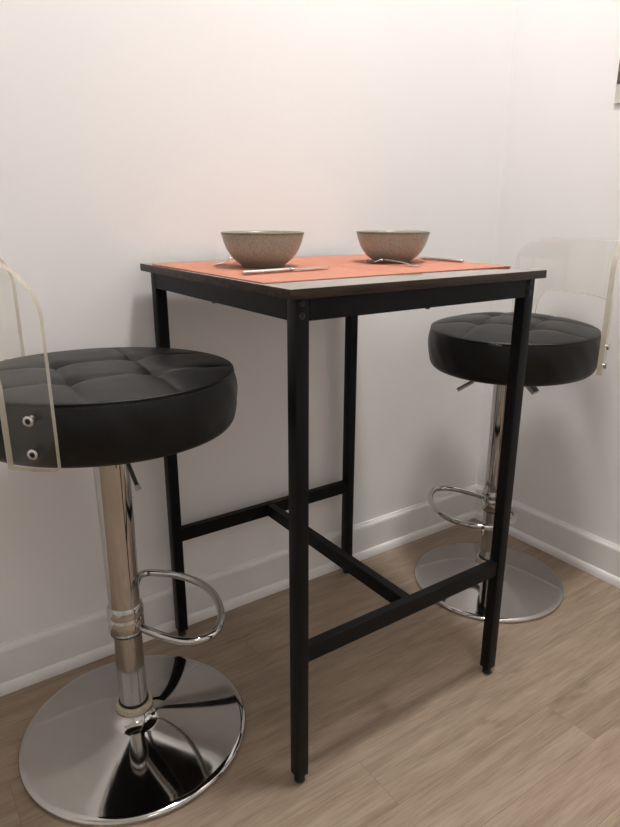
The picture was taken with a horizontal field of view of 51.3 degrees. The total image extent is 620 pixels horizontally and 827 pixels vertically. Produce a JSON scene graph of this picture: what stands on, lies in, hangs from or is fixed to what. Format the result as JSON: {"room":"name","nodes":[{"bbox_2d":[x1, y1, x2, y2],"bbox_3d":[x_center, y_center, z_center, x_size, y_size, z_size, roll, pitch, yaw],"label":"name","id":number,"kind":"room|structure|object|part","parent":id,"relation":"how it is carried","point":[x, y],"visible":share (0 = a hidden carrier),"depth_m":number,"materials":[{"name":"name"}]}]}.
{"room":"dining room","nodes":[
{"label":"dining room","id":0,"kind":"room"},
{"bbox_2d":[0,0,517,643],"bbox_3d":[-0.737,-0.879,0.972,3.322,3.100,0.100,-12,21,-33],"label":"wall","id":1,"kind":"structure","parent":0,"point":[133,133],"depth_m":1.47,"materials":[{"name":"paint"}]},
{"bbox_2d":[0,484,475,696],"bbox_3d":[-0.749,0.569,1.347,3.222,0.112,0.012,-12,21,-33],"label":"baseboard","id":2,"kind":"structure","parent":1,"relation":"attached to","point":[21,656],"depth_m":1.67,"materials":[{"name":"paint"}]},
{"bbox_2d":[0,518,619,826],"bbox_3d":[0.225,1.066,0.036,3.222,0.050,3.422,-12,21,-33],"label":"floor","id":3,"kind":"structure","parent":0,"point":[407,727],"depth_m":1.35,"materials":[{"name":"brown wood"}]},
{"bbox_2d":[0,258,245,826],"bbox_3d":[-0.356,0.185,1.164,0.468,0.956,0.455,-12,21,-33],"label":"bar stool","id":4,"kind":"object","parent":3,"relation":"on","point":[135,738],"visible":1,"depth_m":1.16,"materials":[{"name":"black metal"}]},
{"bbox_3d":[-0.499,-0.108,0.992,0.136,0.295,0.424,-9,20,-27],"label":"backrest","id":5,"kind":"part","parent":4,"relation":"part of","materials":[{"name":"clear plastic"}]},
{"bbox_3d":[-0.350,-0.029,1.101,0.450,0.105,0.450,-11,19,-33],"label":"seat","id":6,"kind":"part","parent":4,"relation":"part of","materials":[{"name":"black leather"}]},
{"bbox_3d":[-0.308,0.081,1.089,0.007,0.086,0.068,-16,23,-41],"label":"lever","id":7,"kind":"part","parent":4,"relation":"part of","materials":[{"name":"black metal"}]},
{"bbox_2d":[140,254,546,782],"bbox_3d":[0.044,0.140,1.405,0.573,0.900,0.568,-12,21,-33],"label":"bar table","id":8,"kind":"object","parent":3,"relation":"on","point":[299,303],"visible":0.84,"depth_m":1.18,"materials":[{"name":"black metal"}]},
{"bbox_3d":[-0.316,0.118,1.469,0.024,0.868,0.024,-12,21,-33],"label":"leg","id":9,"kind":"part","parent":8,"relation":"part of","materials":[{"name":"black metal"}]},
{"bbox_3d":[-0.105,0.244,1.662,0.491,0.033,0.018,-12,21,-33],"label":"rail","id":10,"kind":"part","parent":8,"relation":"part of","materials":[{"name":"black metal"}]},
{"bbox_2d":[152,260,401,283],"bbox_3d":[-0.080,-0.271,1.206,0.279,0.002,0.436,-12,21,-33],"label":"placemat","id":11,"kind":"object","parent":8,"relation":"on","point":[232,269],"visible":0.8,"depth_m":1.12,"materials":[{"name":"fabric"}]},
{"bbox_2d":[213,258,232,264],"bbox_3d":[-0.155,-0.313,1.318,0.021,0.011,0.144,9,19,26],"label":"fork","id":12,"kind":"object","parent":11,"relation":"on","point":[227,259],"visible":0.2,"depth_m":1.28,"materials":[{"name":"metal"}]},
{"bbox_2d":[221,231,303,267],"bbox_3d":[-0.089,-0.311,1.226,0.157,0.064,0.157,-12,21,-33],"label":"bowl","id":13,"kind":"object","parent":11,"relation":"on","point":[251,249],"visible":1,"depth_m":1.17,"materials":[{"name":"ceramic"}]},
{"bbox_2d":[241,266,329,274],"bbox_3d":[-0.038,-0.251,1.126,0.196,0.007,0.018,-15,23,-39],"label":"table knife","id":14,"kind":"object","parent":11,"relation":"on","point":[287,269],"visible":1,"depth_m":1.10,"materials":[{"name":"metal"}]},
{"bbox_3d":[-0.073,-0.242,1.097,0.104,0.007,0.010,-15,23,-39],"label":"handle","id":15,"kind":"part","parent":14,"relation":"part of","materials":[{"name":"metal"}]},
{"bbox_3d":[0.000,-0.261,1.159,0.094,0.006,0.018,-15,23,-39],"label":"blade","id":16,"kind":"part","parent":14,"relation":"part of","materials":[{"name":"metal"}]},
{"bbox_3d":[-0.018,0.247,1.060,0.024,0.868,0.024,-12,21,-33],"label":"leg","id":17,"kind":"part","parent":8,"relation":"part of","materials":[{"name":"black metal"}]},
{"bbox_3d":[0.107,0.031,1.750,0.024,0.868,0.024,-12,21,-33],"label":"leg","id":18,"kind":"part","parent":8,"relation":"part of","materials":[{"name":"black metal"}]},
{"bbox_2d":[290,254,510,273],"bbox_3d":[0.153,-0.318,1.361,0.284,0.002,0.436,-12,21,-33],"label":"placemat","id":19,"kind":"object","parent":8,"relation":"on","point":[353,261],"visible":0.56,"depth_m":1.29,"materials":[{"name":"fabric"}]},
{"bbox_2d":[356,230,429,262],"bbox_3d":[0.172,-0.348,1.347,0.152,0.062,0.152,-12,21,-33],"label":"bowl","id":20,"kind":"object","parent":19,"relation":"on","point":[399,245],"visible":0.91,"depth_m":1.29,"materials":[{"name":"ceramic"}]},
{"bbox_2d":[366,258,419,266],"bbox_3d":[0.162,-0.299,1.274,0.028,0.012,0.131,-16,24,-42],"label":"fork","id":21,"kind":"object","parent":19,"relation":"on","point":[382,259],"visible":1,"depth_m":1.28,"materials":[{"name":"metal"}]},
{"bbox_2d":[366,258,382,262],"bbox_3d":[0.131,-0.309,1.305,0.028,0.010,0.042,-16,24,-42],"label":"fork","id":22,"kind":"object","parent":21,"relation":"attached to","point":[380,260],"depth_m":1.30,"materials":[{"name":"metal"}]},
{"bbox_3d":[0.175,-0.294,1.261,0.012,0.011,0.092,-16,24,-42],"label":"handle","id":23,"kind":"part","parent":21,"relation":"part of","materials":[{"name":"metal"}]},
{"bbox_2d":[415,257,463,261],"bbox_3d":[0.251,-0.339,1.410,0.018,0.007,0.206,-14,22,-38],"label":"table knife","id":24,"kind":"object","parent":19,"relation":"on","point":[424,258],"visible":0.73,"depth_m":1.37,"materials":[{"name":"metal"}]},
{"bbox_3d":[0.193,0.372,1.254,0.491,0.033,0.018,-12,21,-33],"label":"rail","id":25,"kind":"part","parent":8,"relation":"part of","materials":[{"name":"black metal"}]},
{"bbox_3d":[0.404,0.160,1.341,0.024,0.868,0.024,-12,21,-33],"label":"leg","id":26,"kind":"part","parent":8,"relation":"part of","materials":[{"name":"black metal"}]},
{"bbox_2d":[414,237,619,622],"bbox_3d":[0.518,0.027,1.705,0.431,0.938,0.420,-12,21,-33],"label":"bar stool","id":27,"kind":"object","parent":3,"relation":"on","point":[472,347],"visible":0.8,"depth_m":1.64,"materials":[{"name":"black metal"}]},
{"bbox_3d":[0.511,-0.180,1.637,0.417,0.123,0.417,-13,22,-33],"label":"seat","id":28,"kind":"part","parent":27,"relation":"part of","materials":[{"name":"black leather"}]},
{"bbox_3d":[0.673,-0.290,1.660,0.105,0.304,0.369,-6,18,-18],"label":"backrest","id":29,"kind":"part","parent":27,"relation":"part of","materials":[{"name":"clear plastic"}]},
{"bbox_2d":[476,0,619,545],"bbox_3d":[1.591,-0.717,0.472,0.100,3.100,3.422,-12,21,-33],"label":"wall","id":30,"kind":"structure","parent":0,"point":[561,179],"depth_m":1.79,"materials":[{"name":"paint"}]},
{"bbox_2d":[474,484,619,587],"bbox_3d":[1.542,0.718,0.888,0.012,0.112,3.422,-12,21,-33],"label":"baseboard","id":31,"kind":"structure","parent":30,"relation":"attached to","point":[603,554],"depth_m":1.94,"materials":[{"name":"paint"}]},
{"bbox_2d":[614,62,619,103],"bbox_3d":[0.853,-0.931,1.419,0.008,0.420,0.328,-12,21,-33],"label":"print","id":32,"kind":"object","parent":30,"relation":"attached to","point":[617,93],"visible":1,"depth_m":1.59}
]}

